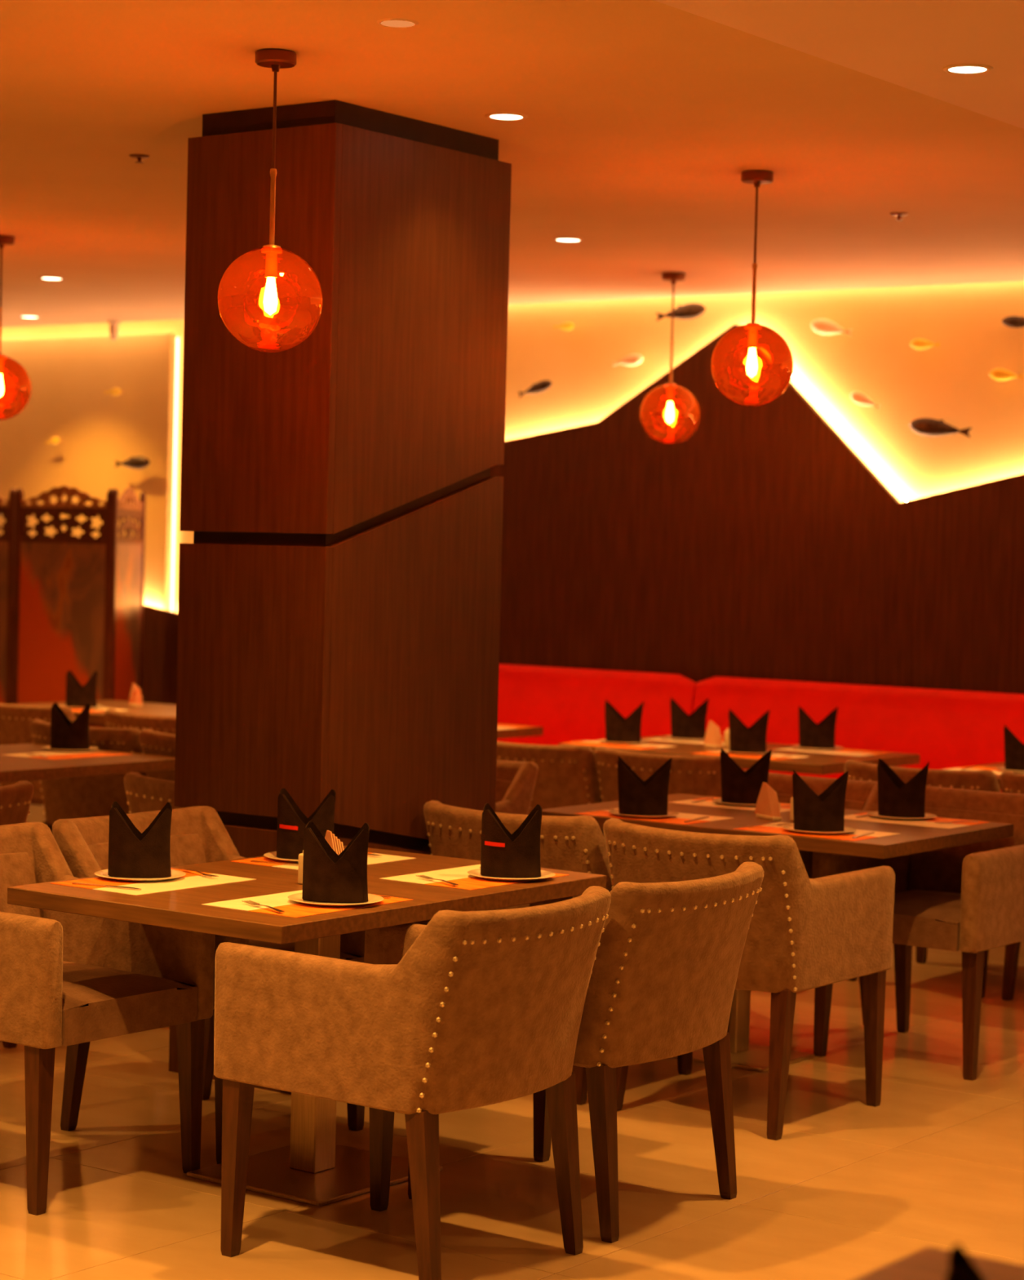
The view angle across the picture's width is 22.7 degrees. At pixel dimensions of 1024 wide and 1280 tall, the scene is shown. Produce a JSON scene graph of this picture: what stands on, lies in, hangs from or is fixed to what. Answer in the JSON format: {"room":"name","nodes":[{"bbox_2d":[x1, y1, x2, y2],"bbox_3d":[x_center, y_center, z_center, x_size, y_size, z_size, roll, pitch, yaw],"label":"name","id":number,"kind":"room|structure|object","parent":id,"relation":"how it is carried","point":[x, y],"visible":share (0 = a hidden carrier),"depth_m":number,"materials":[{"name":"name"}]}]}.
{"room":"restaurant","nodes":[
{"label":"restaurant","id":0,"kind":"room"},
{"bbox_2d":[168,99,511,1094],"bbox_3d":[-0.521,-0.128,7.838,0.580,2.885,0.850,3,2,36],"label":"pillar","id":1,"kind":"structure","parent":0,"point":[340,577],"depth_m":7.55,"materials":[{"name":"brown wood"}]},
{"bbox_2d":[0,0,1023,327],"bbox_3d":[-2.332,-1.678,7.208,15.600,0.235,13.320,3,2,36],"label":"ceiling","id":2,"kind":"structure","parent":0,"point":[645,120],"depth_m":7.61,"materials":[{"name":"paint"}]},
{"bbox_2d":[0,235,31,420],"bbox_3d":[-2.180,-1.328,10.840,0.274,0.780,0.274,3,2,36],"label":"pendant lamp","id":3,"kind":"object","parent":2,"relation":"hanging from","point":[15,380],"visible":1,"depth_m":10.78,"materials":[{"name":"orange glass"}]},
{"bbox_2d":[217,48,323,352],"bbox_3d":[-0.624,-1.143,6.649,0.274,0.780,0.274,3,2,36],"label":"pendant lamp","id":4,"kind":"object","parent":2,"relation":"hanging from","point":[270,299],"visible":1,"depth_m":6.57,"materials":[{"name":"orange glass"}]},
{"bbox_2d":[376,17,418,27],"bbox_3d":[-0.279,-1.507,6.221,0.104,0.004,0.104,3,2,36],"label":"recessed light","id":5,"kind":"object","parent":2,"relation":"in","point":[388,22],"visible":1,"depth_m":6.21,"materials":[{"name":"beige"}]},
{"bbox_2d":[484,111,528,120],"bbox_3d":[-0.017,-1.544,7.512,0.128,0.006,0.128,3,2,36],"label":"recessed light","id":6,"kind":"object","parent":2,"relation":"in","point":[502,116],"visible":1,"depth_m":7.50,"materials":[{"name":"beige"}]},
{"bbox_2d":[640,271,700,444],"bbox_3d":[0.727,-1.280,11.595,0.274,0.780,0.274,3,2,36],"label":"pendant lamp","id":7,"kind":"object","parent":2,"relation":"hanging from","point":[670,414],"visible":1,"depth_m":11.51,"materials":[{"name":"orange glass"}]},
{"bbox_2d":[711,169,793,406],"bbox_3d":[0.810,-1.171,8.501,0.274,0.780,0.274,3,2,36],"label":"pendant lamp","id":8,"kind":"object","parent":2,"relation":"hanging from","point":[752,364],"visible":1,"depth_m":8.42,"materials":[{"name":"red glass"}]},
{"bbox_2d":[942,62,993,74],"bbox_3d":[1.152,-1.442,6.433,0.128,0.006,0.128,3,2,36],"label":"recessed light","id":9,"kind":"object","parent":2,"relation":"in","point":[966,68],"visible":1,"depth_m":6.42,"materials":[{"name":"beige"}]},
{"bbox_2d":[0,280,1023,704],"bbox_3d":[1.430,-0.338,12.445,15.600,3.085,0.300,3,2,36],"label":"wall","id":10,"kind":"structure","parent":0,"point":[809,533],"depth_m":12.57,"materials":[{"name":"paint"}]},
{"bbox_2d":[115,456,150,469],"bbox_3d":[-2.204,-1.039,14.941,0.283,0.077,0.104,3,3,43],"label":"fish sculpture","id":11,"kind":"object","parent":10,"relation":"attached to","point":[136,462],"visible":1,"depth_m":14.88,"materials":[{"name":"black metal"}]},
{"bbox_2d":[518,379,552,398],"bbox_3d":[0.144,-1.314,13.345,0.218,0.092,0.100,3,3,43],"label":"fish sculpture","id":12,"kind":"object","parent":10,"relation":"attached to","point":[541,386],"visible":1,"depth_m":13.29,"materials":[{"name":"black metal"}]},
{"bbox_2d":[656,302,706,320],"bbox_3d":[0.869,-1.648,12.805,0.294,0.084,0.104,3,3,43],"label":"fish sculpture","id":13,"kind":"object","parent":10,"relation":"attached to","point":[692,310],"visible":0.96,"depth_m":12.74,"materials":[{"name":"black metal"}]},
{"bbox_2d":[810,318,853,336],"bbox_3d":[1.556,-1.508,12.305,0.230,0.091,0.104,3,2,28],"label":"fish sculpture","id":14,"kind":"object","parent":10,"relation":"attached to","point":[820,326],"visible":1,"depth_m":12.27,"materials":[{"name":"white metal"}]},
{"bbox_2d":[850,391,880,409],"bbox_3d":[1.691,-1.145,12.174,0.120,0.090,0.125,1,2,-10],"label":"fish sculpture","id":15,"kind":"object","parent":10,"relation":"attached to","point":[859,397],"visible":1,"depth_m":12.17,"materials":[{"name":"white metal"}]},
{"bbox_2d":[909,417,972,437],"bbox_3d":[2.024,-0.997,11.969,0.326,0.097,0.107,3,2,29],"label":"fish sculpture","id":16,"kind":"object","parent":10,"relation":"attached to","point":[928,427],"visible":1,"depth_m":11.94,"materials":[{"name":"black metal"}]},
{"bbox_2d":[989,368,1023,381],"bbox_3d":[2.282,-1.225,11.739,0.124,0.059,0.131,1,2,-10],"label":"fish sculpture","id":17,"kind":"object","parent":10,"relation":"attached to","point":[997,374],"visible":1,"depth_m":11.74,"materials":[{"name":"gold metal"}]},
{"bbox_2d":[0,804,1023,1279],"bbox_3d":[-2.408,1.346,7.313,15.600,0.120,13.320,3,2,36],"label":"floor","id":18,"kind":"structure","parent":0,"point":[850,1188],"depth_m":6.55,"materials":[{"name":"beige tile"}]},
{"bbox_2d":[0,780,33,1048],"bbox_3d":[-1.935,0.854,7.937,0.729,0.844,0.623,3,2,36],"label":"armchair","id":19,"kind":"object","parent":18,"relation":"on","point":[15,799],"visible":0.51,"depth_m":7.89,"materials":[{"name":"beige fabric"}]},
{"bbox_2d":[0,703,75,799],"bbox_3d":[-2.119,0.707,12.056,0.623,0.844,0.729,3,2,36],"label":"armchair","id":20,"kind":"object","parent":18,"relation":"on","point":[15,720],"visible":0.26,"depth_m":11.74,"materials":[{"name":"beige fabric"}]},
{"bbox_2d":[0,484,146,805],"bbox_3d":[-2.656,0.067,14.742,1.565,1.908,0.687,3,2,36],"label":"folding screen","id":21,"kind":"object","parent":18,"relation":"on","point":[74,603],"visible":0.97,"depth_m":14.31,"materials":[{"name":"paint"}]},
{"bbox_2d":[0,742,175,786],"bbox_3d":[-2.041,0.832,9.848,0.900,0.750,1.300,3,2,36],"label":"dining table","id":22,"kind":"object","parent":18,"relation":"on","point":[12,768],"visible":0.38,"depth_m":9.77,"materials":[{"name":"brown wood"}]},
{"bbox_2d":[0,750,131,759],"bbox_3d":[-1.764,0.455,10.099,0.296,0.001,0.430,3,2,36],"label":"placemat","id":23,"kind":"object","parent":22,"relation":"on","point":[52,755],"visible":0.93,"depth_m":10.07,"materials":[{"name":"fabric"}]},
{"bbox_2d":[41,745,98,751],"bbox_3d":[-1.788,0.441,10.302,0.230,0.012,0.230,3,2,36],"label":"plate","id":24,"kind":"object","parent":23,"relation":"on","point":[91,748],"visible":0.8,"depth_m":10.22,"materials":[{"name":"beige ceramic"}]},
{"bbox_2d":[50,702,90,749],"bbox_3d":[-1.787,0.349,10.295,0.159,0.186,0.084,1,2,0],"label":"folded napkin","id":25,"kind":"object","parent":24,"relation":"on","point":[65,734],"visible":1,"depth_m":10.27,"materials":[{"name":"grey fabric"}]},
{"bbox_2d":[30,719,147,834],"bbox_3d":[-1.617,0.763,10.797,0.623,0.844,0.729,3,2,36],"label":"armchair","id":26,"kind":"object","parent":18,"relation":"on","point":[72,797],"visible":0.31,"depth_m":10.51,"materials":[{"name":"beige fabric"}]},
{"bbox_2d":[11,699,176,724],"bbox_3d":[-1.952,0.726,12.980,1.200,0.750,0.900,3,2,36],"label":"dining table","id":27,"kind":"object","parent":18,"relation":"on","point":[148,708],"visible":0.08,"depth_m":13.03,"materials":[{"name":"brown wood"}]},
{"bbox_2d":[71,707,128,712],"bbox_3d":[-2.183,0.348,12.858,0.430,0.001,0.296,3,2,36],"label":"placemat","id":28,"kind":"object","parent":27,"relation":"on","point":[99,708],"visible":0.32,"depth_m":12.80,"materials":[{"name":"fabric"}]},
{"bbox_2d":[58,704,104,709],"bbox_3d":[-2.184,0.340,12.908,0.230,0.012,0.230,3,2,36],"label":"plate","id":29,"kind":"object","parent":28,"relation":"on","point":[98,706],"visible":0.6,"depth_m":12.83,"materials":[{"name":"beige ceramic"}]},
{"bbox_2d":[65,670,97,707],"bbox_3d":[-2.183,0.248,12.901,0.159,0.186,0.084,1,2,0],"label":"folded napkin","id":30,"kind":"object","parent":29,"relation":"on","point":[77,695],"visible":0.98,"depth_m":12.87,"materials":[{"name":"grey fabric"}]},
{"bbox_2d":[0,822,215,1215],"bbox_3d":[-1.218,0.925,6.434,0.729,0.844,0.623,3,2,36],"label":"armchair","id":31,"kind":"object","parent":18,"relation":"on","point":[66,979],"visible":0.87,"depth_m":6.32,"materials":[{"name":"beige fabric"}]},
{"bbox_2d":[104,708,176,734],"bbox_3d":[-1.432,0.740,11.591,0.623,0.844,0.729,3,2,36],"label":"armchair","id":32,"kind":"object","parent":18,"relation":"on","point":[113,718],"visible":0.21,"depth_m":11.30,"materials":[{"name":"beige fabric"}]},
{"bbox_2d":[124,772,183,813],"bbox_3d":[-0.864,0.864,8.450,0.623,0.844,0.729,3,2,36],"label":"armchair","id":33,"kind":"object","parent":18,"relation":"on","point":[144,793],"visible":0.15,"depth_m":8.25,"materials":[{"name":"beige fabric"}]},
{"bbox_2d":[139,728,175,781],"bbox_3d":[-1.100,0.789,10.419,0.623,0.844,0.729,3,2,36],"label":"armchair","id":34,"kind":"object","parent":18,"relation":"on","point":[155,743],"visible":0.09,"depth_m":10.23,"materials":[{"name":"beige fabric"}]},
{"bbox_2d":[52,805,365,1164],"bbox_3d":[-0.831,0.916,6.963,0.729,0.844,0.623,3,2,36],"label":"armchair","id":35,"kind":"object","parent":18,"relation":"on","point":[198,835],"visible":0.23,"depth_m":6.97,"materials":[{"name":"beige fabric"}]},
{"bbox_2d":[7,845,606,1206],"bbox_3d":[-0.501,0.988,6.495,0.892,0.750,1.298,3,2,36],"label":"dining table","id":36,"kind":"object","parent":18,"relation":"on","point":[313,1170],"visible":0.61,"depth_m":6.33,"materials":[{"name":"brown wood"}]},
{"bbox_2d":[50,868,256,895],"bbox_3d":[-0.897,0.606,6.386,0.296,0.001,0.430,3,2,36],"label":"placemat","id":37,"kind":"object","parent":36,"relation":"on","point":[192,879],"visible":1,"depth_m":6.34,"materials":[{"name":"yellow paper"}]},
{"bbox_2d":[94,869,186,881],"bbox_3d":[-0.941,0.596,6.444,0.230,0.012,0.230,3,2,36],"label":"plate","id":38,"kind":"object","parent":37,"relation":"on","point":[175,873],"visible":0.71,"depth_m":6.40,"materials":[{"name":"beige ceramic"}]},
{"bbox_2d":[107,801,172,878],"bbox_3d":[-0.940,0.504,6.436,0.159,0.186,0.084,1,2,-6],"label":"folded napkin","id":39,"kind":"object","parent":38,"relation":"on","point":[132,853],"visible":1,"depth_m":6.41,"materials":[{"name":"grey fabric"}]},
{"bbox_2d":[202,889,413,917],"bbox_3d":[-0.486,0.626,6.085,0.296,0.001,0.430,3,2,36],"label":"placemat","id":40,"kind":"object","parent":36,"relation":"on","point":[292,908],"visible":0.71,"depth_m":6.01,"materials":[{"name":"yellow paper"}]},
{"bbox_2d":[288,893,384,906],"bbox_3d":[-0.421,0.622,6.088,0.230,0.012,0.230,3,2,36],"label":"plate","id":41,"kind":"object","parent":40,"relation":"on","point":[297,897],"visible":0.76,"depth_m":6.04,"materials":[{"name":"beige ceramic"}]},
{"bbox_2d":[302,821,369,902],"bbox_3d":[-0.421,0.530,6.081,0.159,0.186,0.084,2,2,3],"label":"folded napkin","id":42,"kind":"object","parent":41,"relation":"on","point":[328,877],"visible":1,"depth_m":6.05,"materials":[{"name":"grey fabric"}]},
{"bbox_2d":[230,852,416,870],"bbox_3d":[-0.510,0.597,6.915,0.296,0.001,0.430,3,2,36],"label":"placemat","id":43,"kind":"object","parent":36,"relation":"on","point":[371,860],"visible":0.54,"depth_m":6.88,"materials":[{"name":"fabric"}]},
{"bbox_2d":[263,851,298,862],"bbox_3d":[-0.559,0.590,6.907,0.230,0.012,0.230,3,2,36],"label":"plate","id":44,"kind":"object","parent":43,"relation":"on","point":[270,855],"visible":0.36,"depth_m":6.87,"materials":[{"name":"beige ceramic"}]},
{"bbox_2d":[276,787,336,859],"bbox_3d":[-0.558,0.498,6.900,0.159,0.186,0.084,1,2,0],"label":"folded napkin","id":45,"kind":"object","parent":44,"relation":"on","point":[292,822],"visible":0.71,"depth_m":6.88,"materials":[{"name":"grey fabric"}]},
{"bbox_2d":[379,864,568,890],"bbox_3d":[-0.095,0.617,6.636,0.296,0.001,0.430,3,2,36],"label":"placemat","id":46,"kind":"object","parent":36,"relation":"on","point":[460,875],"visible":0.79,"depth_m":6.56,"materials":[{"name":"yellow paper"}]},
{"bbox_2d":[467,868,555,881],"bbox_3d":[-0.002,0.613,6.636,0.230,0.012,0.230,3,2,36],"label":"plate","id":47,"kind":"object","parent":46,"relation":"on","point":[544,874],"visible":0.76,"depth_m":6.59,"materials":[{"name":"beige ceramic"}]},
{"bbox_2d":[480,803,542,877],"bbox_3d":[-0.001,0.521,6.629,0.159,0.186,0.084,1,2,-3],"label":"folded napkin","id":48,"kind":"object","parent":47,"relation":"on","point":[504,854],"visible":1,"depth_m":6.60,"materials":[{"name":"grey fabric"}]},
{"bbox_2d":[213,885,611,1279],"bbox_3d":[-0.212,0.974,5.748,0.729,0.844,0.623,3,2,36],"label":"armchair","id":49,"kind":"object","parent":18,"relation":"on","point":[459,1011],"visible":0.98,"depth_m":5.53,"materials":[{"name":"beige fabric"}]},
{"bbox_2d":[495,760,538,814],"bbox_3d":[-0.337,0.854,9.127,0.623,0.844,0.729,3,2,36],"label":"armchair","id":50,"kind":"object","parent":18,"relation":"on","point":[516,780],"visible":0.11,"depth_m":9.14,"materials":[{"name":"beige fabric"}]},
{"bbox_2d":[495,779,512,802],"bbox_3d":[-0.192,0.635,9.310,0.440,0.265,0.104,3,2,36],"label":"cushion","id":51,"kind":"object","parent":50,"relation":"on","point":[503,786],"depth_m":9.20,"materials":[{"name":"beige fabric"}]},
{"bbox_2d":[497,723,543,738],"bbox_3d":[-0.637,0.777,12.476,1.320,0.750,0.840,3,2,36],"label":"dining table","id":52,"kind":"object","parent":18,"relation":"on","point":[537,731],"visible":0.05,"depth_m":12.27,"materials":[{"name":"brown wood"}]},
{"bbox_2d":[497,741,604,837],"bbox_3d":[0.217,0.821,10.459,0.623,0.844,0.729,3,2,36],"label":"armchair","id":53,"kind":"object","parent":18,"relation":"on","point":[567,775],"visible":0.28,"depth_m":10.08,"materials":[{"name":"beige fabric"}]},
{"bbox_2d":[423,800,693,1105],"bbox_3d":[0.145,0.913,7.756,0.623,0.844,0.729,3,2,36],"label":"armchair","id":54,"kind":"object","parent":18,"relation":"on","point":[567,843],"visible":0.27,"depth_m":7.40,"materials":[{"name":"beige fabric"}]},
{"bbox_2d":[408,862,764,1243],"bbox_3d":[0.188,0.966,6.286,0.729,0.844,0.623,3,2,36],"label":"armchair","id":55,"kind":"object","parent":18,"relation":"on","point":[664,978],"visible":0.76,"depth_m":5.99,"materials":[{"name":"beige fabric"}]},
{"bbox_2d":[497,663,696,745],"bbox_3d":[-0.149,0.638,13.050,2.212,1.012,0.605,3,2,36],"label":"bench","id":56,"kind":"object","parent":18,"relation":"on","point":[568,703],"visible":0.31,"depth_m":12.94,"materials":[{"name":"red leather"}]},
{"bbox_2d":[595,746,721,802],"bbox_3d":[0.737,0.847,10.104,0.623,0.844,0.729,3,2,36],"label":"armchair","id":57,"kind":"object","parent":18,"relation":"on","point":[689,775],"visible":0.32,"depth_m":9.77,"materials":[{"name":"beige fabric"}]},
{"bbox_2d":[558,735,920,774],"bbox_3d":[0.996,0.859,11.307,1.340,0.750,0.880,3,2,36],"label":"dining table","id":58,"kind":"object","parent":18,"relation":"on","point":[816,763],"visible":0.36,"depth_m":11.01,"materials":[{"name":"brown wood"}]},
{"bbox_2d":[561,741,676,749],"bbox_3d":[0.479,0.468,11.370,0.430,0.001,0.296,3,2,36],"label":"placemat","id":59,"kind":"object","parent":58,"relation":"on","point":[583,743],"visible":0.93,"depth_m":11.33,"materials":[{"name":"fabric"}]},
{"bbox_2d":[598,738,649,744],"bbox_3d":[0.502,0.459,11.451,0.230,0.012,0.230,3,2,36],"label":"plate","id":60,"kind":"object","parent":59,"relation":"on","point":[603,740],"visible":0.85,"depth_m":11.38,"materials":[{"name":"beige ceramic"}]},
{"bbox_2d":[604,700,644,742],"bbox_3d":[0.502,0.367,11.445,0.178,0.187,0.084,2,2,12],"label":"folded napkin","id":61,"kind":"object","parent":60,"relation":"on","point":[620,729],"visible":1,"depth_m":11.42,"materials":[{"name":"grey fabric"}]},
{"bbox_2d":[644,737,724,745],"bbox_3d":[0.861,0.465,11.722,0.430,0.001,0.296,3,2,36],"label":"placemat","id":62,"kind":"object","parent":58,"relation":"on","point":[701,742],"visible":0.43,"depth_m":11.69,"materials":[{"name":"paper"}]},
{"bbox_2d":[664,735,704,740],"bbox_3d":[0.820,0.455,11.801,0.230,0.012,0.230,3,2,36],"label":"plate","id":63,"kind":"object","parent":62,"relation":"on","point":[667,736],"visible":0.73,"depth_m":11.71,"materials":[{"name":"beige ceramic"}]},
{"bbox_2d":[671,697,709,738],"bbox_3d":[0.821,0.362,11.794,0.178,0.187,0.084,1,2,0],"label":"folded napkin","id":64,"kind":"object","parent":63,"relation":"on","point":[684,726],"visible":0.98,"depth_m":11.77,"materials":[{"name":"grey fabric"}]},
{"bbox_2d":[703,720,723,748],"bbox_3d":[0.899,0.420,11.375,0.034,0.118,0.126,1,2,-25],"label":"holder","id":65,"kind":"object","parent":58,"relation":"on","point":[713,739],"visible":1,"depth_m":11.36,"materials":[{"name":"beige ceramic"}]},
{"bbox_2d":[691,750,808,759],"bbox_3d":[1.027,0.495,10.969,0.430,0.001,0.296,3,2,36],"label":"placemat","id":66,"kind":"object","parent":58,"relation":"on","point":[774,756],"visible":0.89,"depth_m":10.93,"materials":[{"name":"fabric"}]},
{"bbox_2d":[724,749,775,755],"bbox_3d":[1.025,0.487,11.032,0.230,0.012,0.230,3,2,36],"label":"plate","id":67,"kind":"object","parent":66,"relation":"on","point":[726,750],"visible":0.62,"depth_m":10.95,"materials":[{"name":"beige ceramic"}]},
{"bbox_2d":[728,709,769,753],"bbox_3d":[1.025,0.395,11.025,0.178,0.187,0.084,1,2,0],"label":"folded napkin","id":68,"kind":"object","parent":67,"relation":"on","point":[743,739],"visible":1,"depth_m":11.00,"materials":[{"name":"grey fabric"}]},
{"bbox_2d":[776,747,890,755],"bbox_3d":[1.425,0.494,11.309,0.430,0.001,0.296,3,2,36],"label":"placemat","id":69,"kind":"object","parent":58,"relation":"on","point":[841,751],"visible":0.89,"depth_m":11.26,"materials":[{"name":"fabric"}]},
{"bbox_2d":[791,744,843,750],"bbox_3d":[1.368,0.483,11.400,0.230,0.012,0.230,3,2,36],"label":"plate","id":70,"kind":"object","parent":69,"relation":"on","point":[796,745],"visible":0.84,"depth_m":11.33,"materials":[{"name":"beige ceramic"}]},
{"bbox_2d":[798,706,838,748],"bbox_3d":[1.369,0.390,11.393,0.178,0.187,0.084,1,2,0],"label":"folded napkin","id":71,"kind":"object","parent":70,"relation":"on","point":[813,735],"visible":1,"depth_m":11.37,"materials":[{"name":"grey fabric"}]},
{"bbox_2d":[603,817,895,1140],"bbox_3d":[0.673,0.940,7.370,0.623,0.844,0.729,3,2,36],"label":"armchair","id":72,"kind":"object","parent":18,"relation":"on","point":[805,933],"visible":0.77,"depth_m":7.09,"materials":[{"name":"beige fabric"}]},
{"bbox_2d":[542,793,1013,1072],"bbox_3d":[0.848,0.957,8.381,1.300,0.750,0.900,3,2,36],"label":"dining table","id":73,"kind":"object","parent":18,"relation":"on","point":[913,839],"visible":0.45,"depth_m":8.12,"materials":[{"name":"brown wood"}]},
{"bbox_2d":[573,808,733,824],"bbox_3d":[0.463,0.574,8.303,0.430,0.001,0.296,3,2,36],"label":"placemat","id":74,"kind":"object","parent":73,"relation":"on","point":[679,819],"visible":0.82,"depth_m":8.24,"materials":[{"name":"paper"}]},
{"bbox_2d":[608,808,679,818],"bbox_3d":[0.429,0.567,8.290,0.230,0.012,0.230,3,2,36],"label":"plate","id":75,"kind":"object","parent":74,"relation":"on","point":[670,813],"visible":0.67,"depth_m":8.22,"materials":[{"name":"beige ceramic"}]},
{"bbox_2d":[617,756,672,815],"bbox_3d":[0.430,0.474,8.283,0.178,0.187,0.084,1,2,0],"label":"folded napkin","id":76,"kind":"object","parent":75,"relation":"on","point":[637,797],"visible":1,"depth_m":8.26,"materials":[{"name":"grey fabric"}]},
{"bbox_2d":[670,796,791,812],"bbox_3d":[0.797,0.566,8.759,0.430,0.001,0.296,3,2,36],"label":"placemat","id":77,"kind":"object","parent":73,"relation":"on","point":[709,802],"visible":0.5,"depth_m":8.72,"materials":[{"name":"fabric"}]},
{"bbox_2d":[711,798,756,806],"bbox_3d":[0.803,0.560,8.767,0.230,0.012,0.230,3,2,36],"label":"plate","id":78,"kind":"object","parent":77,"relation":"on","point":[717,800],"visible":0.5,"depth_m":8.69,"materials":[{"name":"beige ceramic"}]},
{"bbox_2d":[720,747,772,804],"bbox_3d":[0.803,0.468,8.759,0.178,0.187,0.084,1,2,0],"label":"folded napkin","id":79,"kind":"object","parent":78,"relation":"on","point":[739,786],"visible":0.9,"depth_m":8.73,"materials":[{"name":"grey fabric"}]},
{"bbox_2d":[755,782,782,820],"bbox_3d":[0.836,0.524,8.312,0.034,0.118,0.126,1,2,-25],"label":"holder","id":80,"kind":"object","parent":73,"relation":"on","point":[768,806],"visible":1,"depth_m":8.29,"materials":[{"name":"beige ceramic"}]},
{"bbox_2d":[733,822,901,840],"bbox_3d":[0.953,0.598,7.957,0.430,0.001,0.296,3,2,36],"label":"placemat","id":81,"kind":"object","parent":73,"relation":"on","point":[766,828],"visible":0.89,"depth_m":7.91,"materials":[{"name":"fabric"}]},
{"bbox_2d":[782,824,857,834],"bbox_3d":[0.959,0.593,7.940,0.230,0.012,0.230,3,2,36],"label":"plate","id":82,"kind":"object","parent":81,"relation":"on","point":[847,829],"visible":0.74,"depth_m":7.87,"materials":[{"name":"beige ceramic"}]},
{"bbox_2d":[792,769,848,831],"bbox_3d":[0.960,0.500,7.933,0.178,0.187,0.084,1,2,-6],"label":"folded napkin","id":83,"kind":"object","parent":82,"relation":"on","point":[812,812],"visible":1,"depth_m":7.90,"materials":[{"name":"grey fabric"}]},
{"bbox_2d":[844,812,990,828],"bbox_3d":[1.313,0.593,8.381,0.430,0.001,0.296,3,2,36],"label":"placemat","id":84,"kind":"object","parent":73,"relation":"on","point":[928,822],"visible":0.75,"depth_m":8.33,"materials":[{"name":"paper"}]},
{"bbox_2d":[867,811,937,820],"bbox_3d":[1.293,0.584,8.439,0.230,0.012,0.230,3,2,36],"label":"plate","id":85,"kind":"object","parent":84,"relation":"on","point":[928,815],"visible":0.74,"depth_m":8.37,"materials":[{"name":"beige ceramic"}]},
{"bbox_2d":[877,758,929,817],"bbox_3d":[1.292,0.491,8.433,0.178,0.187,0.084,3,2,29],"label":"folded napkin","id":86,"kind":"object","parent":85,"relation":"on","point":[896,798],"visible":1,"depth_m":8.40,"materials":[{"name":"grey fabric"}]},
{"bbox_2d":[743,769,878,1048],"bbox_3d":[0.872,0.900,8.682,0.623,0.844,0.729,3,2,36],"label":"armchair","id":87,"kind":"object","parent":18,"relation":"on","point":[863,795],"visible":0.12,"depth_m":8.81,"materials":[{"name":"beige fabric"}]},
{"bbox_2d":[693,676,1023,792],"bbox_3d":[1.642,0.729,11.740,2.212,1.012,0.605,3,2,36],"label":"bench","id":88,"kind":"object","parent":18,"relation":"on","point":[948,729],"visible":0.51,"depth_m":11.92,"materials":[{"name":"red leather"}]},
{"bbox_2d":[812,785,1023,1080],"bbox_3d":[1.405,0.927,8.293,0.623,0.844,0.729,3,2,36],"label":"armchair","id":89,"kind":"object","parent":18,"relation":"on","point":[969,900],"visible":0.68,"depth_m":8.09,"materials":[{"name":"beige fabric"}]},
{"bbox_2d":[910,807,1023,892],"bbox_3d":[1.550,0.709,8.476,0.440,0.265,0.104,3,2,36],"label":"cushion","id":90,"kind":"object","parent":89,"relation":"on","point":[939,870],"depth_m":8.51,"materials":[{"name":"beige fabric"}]},
{"bbox_2d":[844,759,1001,998],"bbox_3d":[1.673,0.883,9.742,0.623,0.844,0.729,3,2,36],"label":"armchair","id":91,"kind":"object","parent":18,"relation":"on","point":[984,780],"visible":0.16,"depth_m":9.38,"materials":[{"name":"beige fabric"}]},
{"bbox_2d":[854,1246,1023,1279],"bbox_3d":[0.494,1.156,2.384,0.920,0.750,1.300,3,2,36],"label":"dining table","id":92,"kind":"object","parent":18,"relation":"on","point":[928,1263],"visible":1,"depth_m":3.07,"materials":[{"name":"brown wood"}]},
{"bbox_3d":[0.399,0.776,2.435,0.296,0.001,0.430,3,2,36],"label":"placemat","id":93,"kind":"object","parent":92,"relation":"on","visible":0},
{"bbox_3d":[0.492,0.771,2.447,0.230,0.012,0.230,3,2,36],"label":"plate","id":94,"kind":"object","parent":93,"relation":"on","visible":0},
{"bbox_2d":[946,1244,985,1279],"bbox_3d":[0.493,0.679,2.440,0.159,0.186,0.084,1,2,0],"label":"folded napkin","id":95,"kind":"object","parent":94,"relation":"on","point":[962,1267],"visible":1,"depth_m":2.46,"materials":[{"name":"grey fabric"}]},
{"bbox_2d":[975,762,1004,789],"bbox_3d":[2.424,0.931,10.263,1.320,0.750,0.880,3,2,36],"label":"dining table","id":96,"kind":"object","parent":18,"relation":"on","point":[1002,764],"visible":0.05,"depth_m":10.70,"materials":[{"name":"brown wood"}]},
{"bbox_2d":[944,765,1023,774],"bbox_3d":[2.019,0.539,10.429,0.430,0.001,0.296,3,2,36],"label":"placemat","id":97,"kind":"object","parent":96,"relation":"on","point":[997,771],"visible":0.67,"depth_m":10.49,"materials":[{"name":"fabric"}]},
{"bbox_2d":[996,766,1023,773],"bbox_3d":[2.103,0.535,10.442,0.230,0.012,0.230,3,2,36],"label":"plate","id":98,"kind":"object","parent":97,"relation":"on","point":[1002,768],"visible":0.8,"depth_m":10.37,"materials":[{"name":"beige ceramic"}]},
{"bbox_2d":[1004,724,1023,771],"bbox_3d":[2.104,0.442,10.435,0.178,0.187,0.084,1,2,0],"label":"folded napkin","id":99,"kind":"object","parent":98,"relation":"on","point":[1014,747],"visible":1,"depth_m":10.41,"materials":[{"name":"grey fabric"}]},
{"bbox_2d":[1000,770,1023,1000],"bbox_3d":[2.199,0.909,9.394,0.623,0.844,0.729,3,2,36],"label":"armchair","id":100,"kind":"object","parent":18,"relation":"on","point":[1011,782],"visible":0.36,"depth_m":9.34,"materials":[{"name":"beige fabric"}]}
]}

